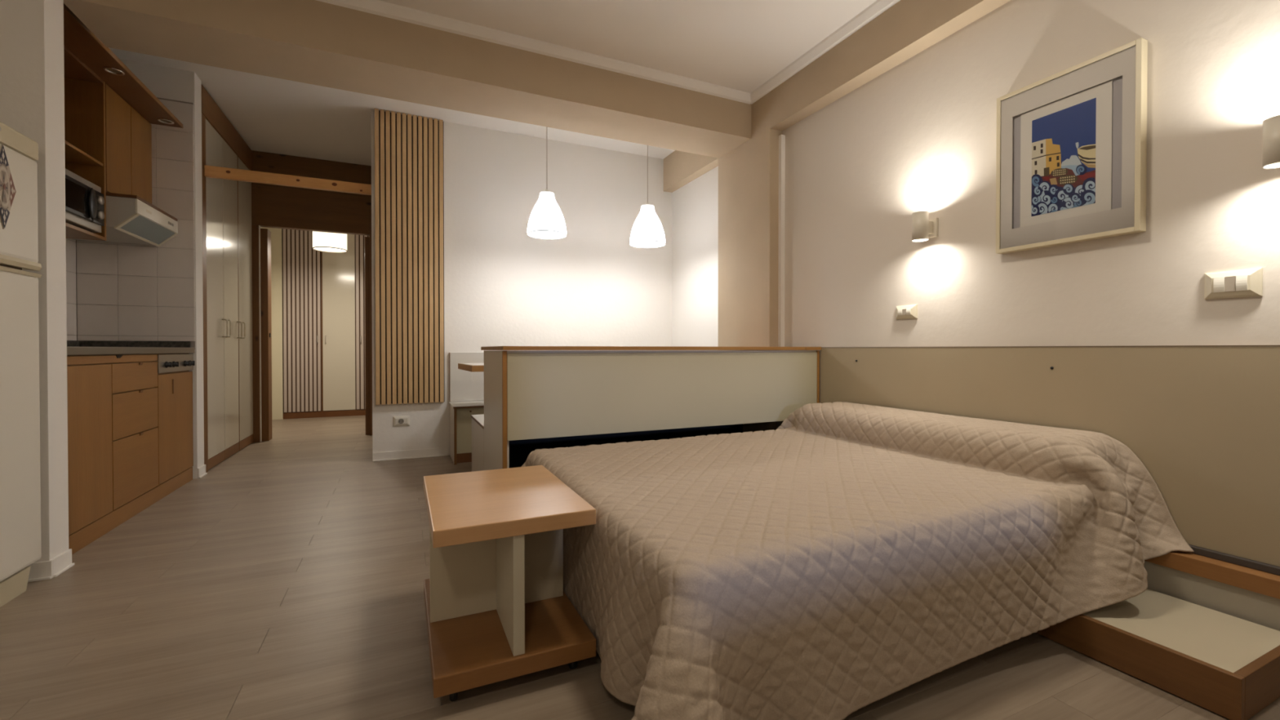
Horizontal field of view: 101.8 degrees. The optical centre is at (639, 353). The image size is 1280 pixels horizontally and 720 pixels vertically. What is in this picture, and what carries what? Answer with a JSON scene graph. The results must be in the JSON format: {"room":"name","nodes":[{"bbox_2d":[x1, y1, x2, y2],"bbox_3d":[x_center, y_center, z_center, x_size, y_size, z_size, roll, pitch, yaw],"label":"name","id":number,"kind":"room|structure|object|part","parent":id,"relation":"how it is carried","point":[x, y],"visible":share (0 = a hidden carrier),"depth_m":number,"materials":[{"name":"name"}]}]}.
{"room":"studio apartment","nodes":[
{"label":"studio apartment","id":0,"kind":"room"},
{"bbox_2d":[0,0,68,562],"bbox_3d":[-2.653,-0.527,1.952,0.670,2.820,0.130,0,1,-25],"label":"wall","id":1,"kind":"structure","parent":0,"point":[32,70],"depth_m":2.04,"materials":[{"name":"white paint"}]},
{"bbox_2d":[27,560,53,582],"bbox_3d":[-2.400,0.847,1.999,0.200,0.070,0.018,0,1,-25],"label":"baseboard","id":2,"kind":"structure","parent":1,"relation":"attached to","point":[39,571],"depth_m":2.03,"materials":[{"name":"white paint"}]},
{"bbox_2d":[49,548,74,577],"bbox_3d":[-2.340,0.846,2.108,0.018,0.070,0.130,0,1,-25],"label":"baseboard","id":3,"kind":"structure","parent":1,"relation":"attached to","point":[62,562],"depth_m":2.10,"materials":[{"name":"white paint"}]},
{"bbox_2d":[63,0,751,158],"bbox_3d":[-0.911,-1.724,3.083,3.530,0.447,0.408,0,1,-25],"label":"beam","id":4,"kind":"structure","parent":1,"relation":"attached to","point":[310,42],"depth_m":2.81,"materials":[{"name":"beige paint"}]},
{"bbox_2d":[315,0,751,104],"bbox_3d":[-1.109,-1.762,2.747,4.148,0.055,0.037,0,1,-25],"label":"trim","id":5,"kind":"structure","parent":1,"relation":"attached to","point":[378,7],"depth_m":2.97,"materials":[{"name":"white paint"}]},
{"bbox_2d":[119,58,204,479],"bbox_3d":[-3.400,-0.542,3.539,0.636,2.820,0.138,0,1,-25],"label":"wall","id":6,"kind":"structure","parent":0,"point":[165,82],"depth_m":3.62,"materials":[{"name":"white paint"}]},
{"bbox_2d":[75,97,195,347],"bbox_3d":[-3.371,-0.881,3.466,0.631,1.700,0.013,0,1,-25],"label":"tiled wall","id":7,"kind":"structure","parent":6,"relation":"attached to","point":[125,291],"depth_m":3.51,"materials":[{"name":"beige tile"}]},
{"bbox_2d":[197,464,207,478],"bbox_3d":[-3.103,0.832,3.688,0.018,0.070,0.138,0,1,-25],"label":"baseboard","id":8,"kind":"structure","parent":6,"relation":"attached to","point":[201,470],"depth_m":3.67,"materials":[{"name":"white paint"}]},
{"bbox_2d":[262,226,283,419],"bbox_3d":[-4.813,-0.522,6.897,0.210,2.720,0.560,0,1,-25],"label":"wall","id":9,"kind":"structure","parent":0,"point":[277,316],"depth_m":6.66,"materials":[{"name":"beige paint"}]},
{"bbox_2d":[108,47,675,165],"bbox_3d":[-1.607,-1.988,4.274,4.760,0.060,3.158,0,1,-25],"label":"ceiling","id":10,"kind":"structure","parent":0,"point":[274,115],"depth_m":4.29,"materials":[{"name":"white paint"}]},
{"bbox_2d":[527,126,566,239],"bbox_3d":[-0.717,-1.436,4.004,0.301,1.038,0.301,0,1,-25],"label":"pendant lamp","id":11,"kind":"object","parent":10,"relation":"hanging from","point":[546,220],"visible":0.95,"depth_m":3.92,"materials":[{"name":"white"}]},
{"bbox_3d":[-0.717,-1.077,4.008,0.300,0.318,0.300,0,1,-25],"label":"lamp shade","id":12,"kind":"part","parent":11,"relation":"part of","materials":[{"name":"white glass"}]},
{"bbox_3d":[-0.717,-1.597,4.003,0.006,0.688,0.006,0,1,43],"label":"cord","id":13,"kind":"part","parent":11,"relation":"part of","materials":[{"name":"beige plastic"}]},
{"bbox_2d":[629,145,665,248],"bbox_3d":[0.064,-1.439,4.363,0.301,1.038,0.301,0,1,-25],"label":"pendant lamp","id":14,"kind":"object","parent":10,"relation":"hanging from","point":[647,231],"visible":0.98,"depth_m":4.28,"materials":[{"name":"white"}]},
{"bbox_3d":[0.064,-1.080,4.366,0.300,0.318,0.300,0,1,-25],"label":"lamp shade","id":15,"kind":"part","parent":14,"relation":"part of","materials":[{"name":"white glass"}]},
{"bbox_3d":[0.064,-1.600,4.361,0.006,0.688,0.006,0,1,-2],"label":"cord","id":16,"kind":"part","parent":14,"relation":"part of","materials":[{"name":"beige plastic"}]},
{"bbox_2d":[370,108,671,455],"bbox_3d":[-0.880,-0.553,4.810,2.843,2.820,0.113,0,1,-25],"label":"wall","id":17,"kind":"structure","parent":0,"point":[504,286],"depth_m":4.71,"materials":[{"name":"white paint"}]},
{"bbox_2d":[393,415,409,426],"bbox_3d":[-1.952,0.550,4.258,0.124,0.080,0.014,0,1,-25],"label":"wall socket","id":18,"kind":"object","parent":17,"relation":"attached to","point":[397,420],"visible":1,"depth_m":4.25,"materials":[{"name":"beige plastic"}]},
{"bbox_2d":[374,108,444,404],"bbox_3d":[-1.883,-0.774,4.266,0.517,2.362,0.034,0,1,-25],"label":"slatted panel","id":19,"kind":"object","parent":17,"relation":"attached to","point":[409,149],"visible":1,"depth_m":4.25,"materials":[{"name":"brown wood"}]},
{"bbox_2d":[372,447,448,461],"bbox_3d":[-1.885,0.827,4.290,0.573,0.070,0.018,0,1,-25],"label":"baseboard","id":20,"kind":"structure","parent":17,"relation":"attached to","point":[441,451],"depth_m":4.28,"materials":[{"name":"white paint"}]},
{"bbox_2d":[379,0,876,93],"bbox_3d":[-0.074,-1.878,0.605,4.485,0.215,4.792,0,1,-25],"label":"ceiling","id":21,"kind":"structure","parent":0,"point":[740,45],"depth_m":2.85,"materials":[{"name":"white paint"}]},
{"bbox_2d":[0,415,1279,719],"bbox_3d":[-0.992,0.922,3.129,5.000,0.100,10.100,0,1,-25],"label":"floor","id":22,"kind":"structure","parent":0,"point":[284,580],"depth_m":1.65,"materials":[{"name":"brown wood"}]},
{"bbox_2d":[0,121,41,607],"bbox_3d":[-2.461,0.043,1.571,0.677,1.685,0.607,0,1,-25],"label":"refrigerator","id":23,"kind":"object","parent":22,"relation":"on","point":[20,397],"visible":1,"depth_m":1.87,"materials":[{"name":"beige metal"}]},
{"bbox_2d":[0,143,16,229],"bbox_3d":[-2.199,-0.578,1.797,0.005,0.294,0.132,0,1,-25],"label":"sticker","id":24,"kind":"object","parent":23,"relation":"attached to","point":[7,189],"visible":1,"depth_m":1.80,"materials":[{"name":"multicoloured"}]},
{"bbox_3d":[-2.186,0.247,1.697,0.060,1.075,0.605,0,1,-25],"label":"fridge door","id":25,"kind":"part","parent":23,"relation":"part of","materials":[{"name":"beige plastic"}]},
{"bbox_2d":[0,143,41,271],"bbox_3d":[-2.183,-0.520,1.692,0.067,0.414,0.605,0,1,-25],"label":"freezer","id":26,"kind":"object","parent":23,"relation":"in","point":[19,240],"depth_m":1.89,"materials":[{"name":"plastic"}]},
{"bbox_2d":[66,355,112,535],"bbox_3d":[-2.790,0.399,2.246,0.580,0.782,0.494,0,1,-25],"label":"base cabinet","id":27,"kind":"object","parent":22,"relation":"on","point":[89,386],"visible":0.48,"depth_m":2.40,"materials":[{"name":"brown wood"}]},
{"bbox_2d":[66,354,157,364],"bbox_3d":[-2.646,0.025,2.605,0.021,0.038,1.028,0,1,-25],"label":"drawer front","id":28,"kind":"object","parent":27,"relation":"attached to","point":[71,360],"visible":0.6,"depth_m":2.56,"materials":[{"name":"brown wood"}]},
{"bbox_2d":[66,340,195,355],"bbox_3d":[-3.018,-0.038,2.745,0.599,0.083,1.604,0,1,-25],"label":"countertop","id":29,"kind":"structure","parent":27,"relation":"on","point":[74,348],"depth_m":3.25,"materials":[{"name":"stone"}]},
{"bbox_2d":[68,466,192,554],"bbox_3d":[-2.776,0.830,2.863,0.036,0.088,1.597,0,1,-25],"label":"plinth","id":30,"kind":"object","parent":22,"relation":"on","point":[88,534],"visible":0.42,"depth_m":2.71,"materials":[{"name":"brown wood"}]},
{"bbox_2d":[106,354,158,510],"bbox_3d":[-3.003,0.395,2.717,0.586,0.782,0.536,0,1,-25],"label":"drawer unit","id":31,"kind":"object","parent":22,"relation":"on","point":[135,407],"visible":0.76,"depth_m":2.80,"materials":[{"name":"brown wood"}]},
{"bbox_3d":[-2.751,0.122,2.831,0.019,0.148,0.532,0,1,-25],"label":"drawer","id":32,"kind":"part","parent":31,"relation":"part of","materials":[{"name":"brown wood"}]},
{"bbox_3d":[-2.751,0.609,2.835,0.019,0.344,0.532,0,1,-25],"label":"drawer","id":33,"kind":"part","parent":31,"relation":"part of","materials":[{"name":"brown wood"}]},
{"bbox_3d":[-2.751,0.316,2.833,0.019,0.231,0.532,0,1,-25],"label":"drawer","id":34,"kind":"part","parent":31,"relation":"part of","materials":[{"name":"brown wood"}]},
{"bbox_2d":[153,353,195,484],"bbox_3d":[-3.222,0.390,3.224,0.610,0.782,0.563,0,1,-25],"label":"base cabinet","id":35,"kind":"object","parent":22,"relation":"on","point":[175,380],"visible":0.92,"depth_m":3.31,"materials":[{"name":"brown wood"}]},
{"bbox_3d":[-2.883,0.065,3.182,0.026,0.040,0.040,0,1,-25],"label":"knob","id":36,"kind":"part","parent":35,"relation":"part of","materials":[{"name":"black plastic"}]},
{"bbox_3d":[-2.944,0.205,3.279,0.005,0.092,0.012,0,1,-25],"label":"handle","id":37,"kind":"part","parent":35,"relation":"part of","materials":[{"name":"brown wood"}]},
{"bbox_3d":[-2.976,0.057,3.334,0.016,0.110,0.559,0,1,-25],"label":"control panel","id":38,"kind":"part","parent":35,"relation":"part of","materials":[{"name":"silver metal"}]},
{"bbox_3d":[-2.929,0.065,3.283,0.026,0.040,0.040,0,1,-25],"label":"knob","id":39,"kind":"part","parent":35,"relation":"part of","materials":[{"name":"black plastic"}]},
{"bbox_3d":[-3.008,0.063,3.456,0.026,0.040,0.040,0,1,-25],"label":"knob","id":40,"kind":"part","parent":35,"relation":"part of","materials":[{"name":"black plastic"}]},
{"bbox_3d":[-3.046,0.062,3.538,0.026,0.040,0.040,0,1,-25],"label":"knob","id":41,"kind":"part","parent":35,"relation":"part of","materials":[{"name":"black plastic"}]},
{"bbox_2d":[201,84,253,472],"bbox_3d":[-3.694,-0.538,4.254,0.638,2.800,1.398,0,1,-25],"label":"wardrobe","id":42,"kind":"object","parent":22,"relation":"on","point":[227,248],"visible":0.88,"depth_m":4.25,"materials":[{"name":"brown wood"}]},
{"bbox_3d":[-3.284,-0.477,4.000,0.028,2.513,0.406,0,1,-25],"label":"door","id":43,"kind":"part","parent":42,"relation":"part of","materials":[{"name":"beige laminate"}]},
{"bbox_3d":[-3.322,-0.207,4.164,0.039,0.152,0.012,0,1,-25],"label":"handle","id":44,"kind":"part","parent":42,"relation":"part of","materials":[{"name":"beige plastic"}]},
{"bbox_3d":[-3.358,-0.208,4.242,0.039,0.152,0.012,0,1,-25],"label":"handle","id":45,"kind":"part","parent":42,"relation":"part of","materials":[{"name":"beige plastic"}]},
{"bbox_3d":[-3.456,-0.481,4.376,0.028,2.513,0.410,0,1,-25],"label":"door","id":46,"kind":"part","parent":42,"relation":"part of","materials":[{"name":"beige laminate"}]},
{"bbox_3d":[-3.496,-0.211,4.542,0.039,0.152,0.012,0,1,-25],"label":"handle","id":47,"kind":"part","parent":42,"relation":"part of","materials":[{"name":"beige plastic"}]},
{"bbox_3d":[-3.538,-0.212,4.635,0.039,0.152,0.012,0,1,-25],"label":"handle","id":48,"kind":"part","parent":42,"relation":"part of","materials":[{"name":"beige plastic"}]},
{"bbox_3d":[-3.643,-0.484,4.783,0.028,2.513,0.460,0,1,-25],"label":"door","id":49,"kind":"part","parent":42,"relation":"part of","materials":[{"name":"beige laminate"}]},
{"bbox_2d":[282,228,368,418],"bbox_3d":[-3.825,-0.466,7.326,1.938,2.600,0.585,0,1,-25],"label":"wardrobe","id":50,"kind":"object","parent":22,"relation":"on","point":[323,293],"visible":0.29,"depth_m":6.88,"materials":[{"name":"brown wood"}]},
{"bbox_3d":[-4.409,-0.478,6.790,0.422,2.465,0.020,0,1,-25],"label":"striped door","id":51,"kind":"part","parent":50,"relation":"part of","materials":[{"name":"brown wood"}]},
{"bbox_3d":[-4.028,-0.480,6.963,0.378,2.465,0.024,0,1,-25],"label":"plain door","id":52,"kind":"part","parent":50,"relation":"part of","materials":[{"name":"beige laminate"}]},
{"bbox_3d":[-3.644,-0.482,7.141,0.462,2.465,0.020,0,1,-25],"label":"striped door","id":53,"kind":"part","parent":50,"relation":"part of","materials":[{"name":"brown wood"}]},
{"bbox_2d":[448,352,484,465],"bbox_3d":[-0.564,0.422,4.674,2.139,0.873,0.412,0,1,-25],"label":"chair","id":54,"kind":"object","parent":22,"relation":"on","point":[464,385],"visible":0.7,"depth_m":4.41,"materials":[{"name":"beige laminate"}]},
{"bbox_3d":[-1.525,0.643,4.240,0.016,0.438,0.399,0,1,-25],"label":"panel","id":55,"kind":"part","parent":54,"relation":"part of","materials":[{"name":"beige laminate"}]},
{"bbox_3d":[-0.565,0.412,4.675,2.139,0.014,0.406,0,1,-25],"label":"seat","id":56,"kind":"part","parent":54,"relation":"part of","materials":[{"name":"beige laminate"}]},
{"bbox_3d":[-0.643,0.193,4.852,2.133,0.417,0.017,0,1,-25],"label":"panel","id":57,"kind":"part","parent":54,"relation":"part of","materials":[{"name":"beige laminate"}]},
{"bbox_2d":[457,363,484,372],"bbox_3d":[-0.626,0.468,4.201,1.537,0.789,0.650,0,1,-25],"label":"dining table","id":58,"kind":"object","parent":22,"relation":"on","point":[473,367],"visible":0.02,"depth_m":3.70,"materials":[{"name":"brown wood"}]},
{"bbox_2d":[471,413,484,471],"bbox_3d":[-0.217,0.641,3.663,1.794,0.453,0.584,0,1,-25],"label":"bench","id":59,"kind":"object","parent":22,"relation":"on","point":[477,420],"visible":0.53,"depth_m":3.29,"materials":[{"name":"beige laminate"}]},
{"bbox_3d":[-0.217,0.421,3.660,1.794,0.014,0.583,0,1,-25],"label":"seat","id":60,"kind":"part","parent":59,"relation":"part of","materials":[{"name":"beige laminate"}]},
{"bbox_2d":[423,465,595,701],"bbox_3d":[-0.436,0.655,1.621,0.418,0.460,0.604,0,1,-25],"label":"nightstand","id":61,"kind":"object","parent":22,"relation":"on","point":[498,608],"visible":1,"depth_m":1.49,"materials":[{"name":"brown wood"}]},
{"bbox_3d":[-0.435,0.627,1.611,0.400,0.317,0.022,0,1,-25],"label":"panel","id":62,"kind":"part","parent":61,"relation":"part of","materials":[{"name":"beige wood"}]},
{"bbox_2d":[423,578,595,697],"bbox_3d":[-0.436,0.809,1.623,0.418,0.048,0.604,0,1,-25],"label":"shelf","id":63,"kind":"object","parent":61,"relation":"attached to","point":[469,649],"depth_m":1.42,"materials":[{"name":"brown wood"}]},
{"bbox_2d":[480,346,821,470],"bbox_3d":[0.089,0.415,3.085,1.895,0.915,0.716,0,1,-25],"label":"partition panel","id":64,"kind":"object","parent":22,"relation":"on","point":[535,397],"visible":0.67,"depth_m":2.72,"materials":[{"name":"beige laminate"}]},
{"bbox_3d":[-0.757,0.429,2.714,0.018,0.893,0.678,0,1,-25],"label":"panel","id":65,"kind":"part","parent":64,"relation":"part of","materials":[{"name":"beige laminate"}]},
{"bbox_3d":[-0.622,0.432,2.391,0.019,0.893,0.018,0,1,-25],"label":"post","id":66,"kind":"part","parent":64,"relation":"part of","materials":[{"name":"wood"}]},
{"bbox_3d":[0.230,0.195,2.783,1.855,0.403,0.016,0,1,-25],"label":"panel","id":67,"kind":"part","parent":64,"relation":"part of","materials":[{"name":"beige laminate"}]},
{"bbox_3d":[0.931,0.422,3.489,0.016,0.893,0.678,0,1,-25],"label":"panel","id":68,"kind":"part","parent":64,"relation":"part of","materials":[{"name":"beige laminate"}]},
{"bbox_3d":[1.082,0.425,3.173,0.015,0.893,0.018,0,1,-25],"label":"post","id":69,"kind":"part","parent":64,"relation":"part of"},
{"bbox_2d":[1036,551,1279,719],"bbox_3d":[1.518,0.762,1.672,0.512,0.246,2.960,0,1,-25],"label":"platform","id":70,"kind":"object","parent":22,"relation":"on","point":[1204,631],"visible":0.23,"depth_m":1.48,"materials":[{"name":"brown wood"}]},
{"bbox_3d":[1.060,0.823,2.080,0.020,0.109,1.838,0,1,-25],"label":"rail","id":71,"kind":"part","parent":70,"relation":"part of","materials":[{"name":"brown wood"}]},
{"bbox_3d":[1.713,0.664,1.761,0.082,0.051,2.960,0,1,-25],"label":"wall rail","id":72,"kind":"part","parent":70,"relation":"part of","materials":[{"name":"brown wood"}]},
{"bbox_3d":[1.673,0.829,1.361,0.491,0.109,0.020,0,1,-25],"label":"rail","id":73,"kind":"part","parent":70,"relation":"part of","materials":[{"name":"brown wood"}]},
{"bbox_3d":[0.594,0.758,2.045,1.660,0.248,1.290,0,1,-25],"label":"bed","id":74,"kind":"object","parent":22,"relation":"on","visible":0},
{"bbox_2d":[521,401,1194,719],"bbox_3d":[0.540,0.579,1.944,2.029,0.602,1.755,0,1,-25],"label":"bedspread","id":75,"kind":"object","parent":74,"relation":"on","point":[835,560],"visible":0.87,"depth_m":1.41,"materials":[{"name":"beige fabric"}]},
{"bbox_2d":[671,165,718,346],"bbox_3d":[0.623,-0.553,4.798,0.120,2.820,1.390,0,1,-25],"label":"wall","id":76,"kind":"structure","parent":0,"point":[695,205],"depth_m":4.86,"materials":[{"name":"white paint"}]},
{"bbox_2d":[663,150,718,192],"bbox_3d":[0.570,-1.800,4.700,0.150,0.325,1.277,0,1,-25],"label":"beam","id":77,"kind":"structure","parent":76,"relation":"attached to","point":[681,168],"depth_m":4.90,"materials":[{"name":"beige paint"}]},
{"bbox_2d":[782,0,1279,403],"bbox_3d":[1.969,-0.545,1.446,0.120,2.865,4.595,0,1,-25],"label":"wall","id":78,"kind":"structure","parent":0,"point":[921,135],"depth_m":2.13,"materials":[{"name":"beige paint"}]},
{"bbox_2d":[718,92,782,432],"bbox_3d":[0.906,-0.544,3.822,0.380,2.820,0.620,0,1,-25],"label":"column","id":79,"kind":"structure","parent":78,"relation":"attached to","point":[748,174],"depth_m":3.65,"materials":[{"name":"beige paint"}]},
{"bbox_2d":[777,134,785,346],"bbox_3d":[0.949,-0.296,3.489,0.032,2.330,0.026,0,1,-25],"label":"trim","id":80,"kind":"structure","parent":78,"relation":"attached to","point":[782,137],"depth_m":3.47,"materials":[{"name":"white paint"}]},
{"bbox_2d":[750,0,900,104],"bbox_3d":[1.762,-1.751,1.448,0.037,0.055,4.790,0,1,-25],"label":"trim","id":81,"kind":"structure","parent":78,"relation":"attached to","point":[877,7],"depth_m":2.97,"materials":[{"name":"white paint"}]},
{"bbox_2d":[769,0,1010,131],"bbox_3d":[1.868,-1.679,1.387,0.105,0.398,4.590,0,1,-25],"label":"beam","id":82,"kind":"structure","parent":78,"relation":"attached to","point":[908,28],"depth_m":2.72,"materials":[{"name":"beige paint"}]},
{"bbox_2d":[896,304,917,319],"bbox_3d":[1.346,-0.213,2.636,0.024,0.068,0.118,0,1,-25],"label":"switch plate","id":83,"kind":"object","parent":78,"relation":"attached to","point":[904,312],"visible":1,"depth_m":2.62,"materials":[{"name":"beige plastic"}]},
{"bbox_2d":[911,210,938,241],"bbox_3d":[1.357,-0.605,2.483,0.126,0.130,0.070,0,1,-25],"label":"wall sconce","id":84,"kind":"object","parent":78,"relation":"attached to","point":[923,228],"visible":1,"depth_m":2.45,"materials":[{"name":"beige metal"}]},
{"bbox_3d":[1.381,-0.606,2.494,0.041,0.057,0.024,0,1,-25],"label":"arm","id":85,"kind":"part","parent":84,"relation":"part of","materials":[{"name":"beige metal"}]},
{"bbox_3d":[1.407,-0.606,2.506,0.016,0.090,0.056,0,1,-25],"label":"wall plate","id":86,"kind":"part","parent":84,"relation":"part of","materials":[{"name":"beige metal"}]},
{"bbox_2d":[820,345,1279,575],"bbox_3d":[1.852,0.307,1.523,0.034,0.666,3.618,0,1,-25],"label":"headboard panel","id":87,"kind":"object","parent":78,"relation":"attached to","point":[1203,421],"visible":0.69,"depth_m":1.75,"materials":[{"name":"laminate"}]},
{"bbox_2d":[995,37,1147,253],"bbox_3d":[1.626,-0.751,1.996,0.042,0.655,0.475,0,1,-25],"label":"framed print","id":88,"kind":"object","parent":78,"relation":"attached to","point":[1071,143],"visible":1,"depth_m":1.95,"materials":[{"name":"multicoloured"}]},
{"bbox_3d":[1.610,-0.751,1.988,0.002,0.623,0.443,0,1,-25],"label":"glass","id":89,"kind":"part","parent":88,"relation":"part of","materials":[{"name":"clear glass"}]},
{"bbox_2d":[1204,267,1262,299],"bbox_3d":[1.821,-0.215,1.601,0.024,0.084,0.122,0,1,-25],"label":"switch plate","id":90,"kind":"object","parent":78,"relation":"attached to","point":[1248,282],"visible":1,"depth_m":1.59,"materials":[{"name":"beige plastic"}]},
{"bbox_2d":[1262,115,1279,168],"bbox_3d":[1.823,-0.596,1.467,0.126,0.130,0.070,0,1,-25],"label":"wall sconce","id":91,"kind":"object","parent":78,"relation":"attached to","point":[1271,126],"visible":1,"depth_m":1.45,"materials":[{"name":"beige metal"}]},
{"bbox_3d":[-3.393,-1.910,6.656,3.000,0.060,2.440,0,1,-25],"label":"ceiling","id":92,"kind":"structure","parent":0,"visible":0},
{"bbox_2d":[312,231,347,253],"bbox_3d":[-3.496,-1.522,5.864,0.341,0.702,0.341,0,1,-25],"label":"lamp","id":93,"kind":"object","parent":92,"relation":"hanging from","point":[331,242],"visible":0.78,"depth_m":5.75,"materials":[{"name":"beige"}]},
{"bbox_2d":[315,247,344,251],"bbox_3d":[-3.496,-1.190,5.867,0.316,0.005,0.316,0,1,-25],"label":"diffuser","id":94,"kind":"object","parent":93,"relation":"attached to","point":[320,249],"depth_m":5.91,"materials":[{"name":"beige plastic"}]},
{"bbox_3d":[-2.426,-0.554,4.906,0.113,2.820,1.350,0,1,-25],"label":"wall","id":95,"kind":"structure","parent":0,"visible":0},
{"bbox_2d":[204,164,371,195],"bbox_3d":[-2.676,-1.335,4.019,1.090,0.078,0.041,0,1,-25],"label":"trim","id":96,"kind":"structure","parent":95,"relation":"attached to","point":[210,171],"depth_m":3.98,"materials":[{"name":"brown wood"}]},
{"bbox_2d":[251,150,372,442],"bbox_3d":[-3.293,-0.558,5.311,1.125,2.820,0.190,0,1,-25],"label":"door frame","id":97,"kind":"structure","parent":95,"relation":"in","point":[273,206],"depth_m":5.15,"materials":[{"name":"brown wood"}]},
{"bbox_3d":[-2.791,-0.199,5.465,0.087,2.100,0.045,0,1,-25],"label":"casing","id":98,"kind":"part","parent":97,"relation":"part of","materials":[{"name":"brown wood"}]},
{"bbox_3d":[-3.102,-0.528,1.983,0.120,2.820,9.800,0,1,-25],"label":"wall","id":99,"kind":"structure","parent":0,"visible":0},
{"bbox_2d":[66,238,76,340],"bbox_3d":[-3.306,-0.873,2.607,0.032,1.700,1.612,0,1,-25],"label":"tiled wall","id":100,"kind":"structure","parent":99,"relation":"attached to","point":[71,297],"depth_m":3.29,"materials":[{"name":"beige tile"}]},
{"bbox_2d":[63,44,106,240],"bbox_3d":[-2.991,-1.085,2.416,0.377,0.897,0.995,0,1,-25],"label":"open shelf unit","id":101,"kind":"object","parent":100,"relation":"attached to","point":[84,90],"visible":0.34,"depth_m":2.89,"materials":[{"name":"brown wood"}]},
{"bbox_3d":[-2.988,-1.059,2.418,0.363,0.015,0.959,0,1,-25],"label":"shelf","id":102,"kind":"part","parent":101,"relation":"part of","materials":[{"name":"brown wood"}]},
{"bbox_2d":[65,168,104,232],"bbox_3d":[-3.015,-0.789,2.562,0.382,0.267,0.585,0,1,-25],"label":"microwave","id":103,"kind":"object","parent":101,"relation":"on","point":[84,200],"visible":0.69,"depth_m":2.71,"materials":[{"name":"silver metal"}]},
{"bbox_3d":[-2.840,-0.797,2.573,0.014,0.177,0.450,0,1,-25],"label":"door","id":104,"kind":"part","parent":103,"relation":"part of","materials":[{"name":"black glass"}]},
{"bbox_3d":[-2.910,-0.798,2.767,0.020,0.173,0.072,0,1,-25],"label":"handle","id":105,"kind":"part","parent":103,"relation":"part of","materials":[{"name":"black plastic"}]},
{"bbox_3d":[-2.963,-0.799,2.839,0.012,0.177,0.115,0,1,-25],"label":"control panel","id":106,"kind":"part","parent":103,"relation":"part of","materials":[{"name":"black plastic"}]},
{"bbox_3d":[-2.951,-0.841,2.846,0.016,0.048,0.048,0,1,-25],"label":"knob","id":107,"kind":"part","parent":103,"relation":"part of","materials":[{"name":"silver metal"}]},
{"bbox_3d":[-2.951,-0.761,2.847,0.016,0.048,0.048,0,1,-25],"label":"knob","id":108,"kind":"part","parent":103,"relation":"part of","materials":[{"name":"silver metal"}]},
{"bbox_2d":[63,3,182,128],"bbox_3d":[-3.039,-1.548,2.722,0.538,0.032,1.599,0,1,-25],"label":"board","id":109,"kind":"object","parent":101,"relation":"on","point":[78,38],"visible":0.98,"depth_m":2.83,"materials":[{"name":"brown wood"}]},
{"bbox_2d":[105,82,151,204],"bbox_3d":[-3.322,-1.234,3.143,0.374,0.612,0.603,0,1,-25],"label":"upper cabinet","id":110,"kind":"object","parent":100,"relation":"attached to","point":[128,135],"visible":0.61,"depth_m":3.17,"materials":[{"name":"brown wood"}]},
{"bbox_3d":[-3.100,-1.233,3.084,0.017,0.605,0.301,0,1,-25],"label":"door","id":111,"kind":"part","parent":110,"relation":"part of","materials":[{"name":"brown wood"}]},
{"bbox_2d":[72,192,177,247],"bbox_3d":[-3.260,-0.818,3.176,0.510,0.200,0.602,0,1,-25],"label":"range hood","id":112,"kind":"object","parent":110,"relation":"attached to","point":[130,219],"visible":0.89,"depth_m":3.15,"materials":[{"name":"beige metal"}]},
{"bbox_3d":[-2.962,-0.767,3.002,0.105,0.100,0.030,0,1,-25],"label":"filter frame","id":113,"kind":"part","parent":112,"relation":"part of","materials":[{"name":"beige plastic"}]},
{"bbox_3d":[-3.121,-0.727,3.240,0.016,0.016,0.535,0,1,-25],"label":"filter frame","id":114,"kind":"part","parent":112,"relation":"part of","materials":[{"name":"beige plastic"}]},
{"bbox_3d":[-3.037,-0.860,3.277,0.012,0.081,0.601,0,1,-25],"label":"panel","id":115,"kind":"part","parent":112,"relation":"part of","materials":[{"name":"beige plastic"}]},
{"bbox_3d":[-3.198,-0.771,3.515,0.105,0.100,0.030,0,1,-25],"label":"filter frame","id":116,"kind":"part","parent":112,"relation":"part of","materials":[{"name":"beige plastic"}]},
{"bbox_3d":[-3.225,-1.236,3.357,0.017,0.605,0.292,0,1,-25],"label":"door","id":117,"kind":"part","parent":110,"relation":"part of","materials":[{"name":"brown wood"}]}
]}

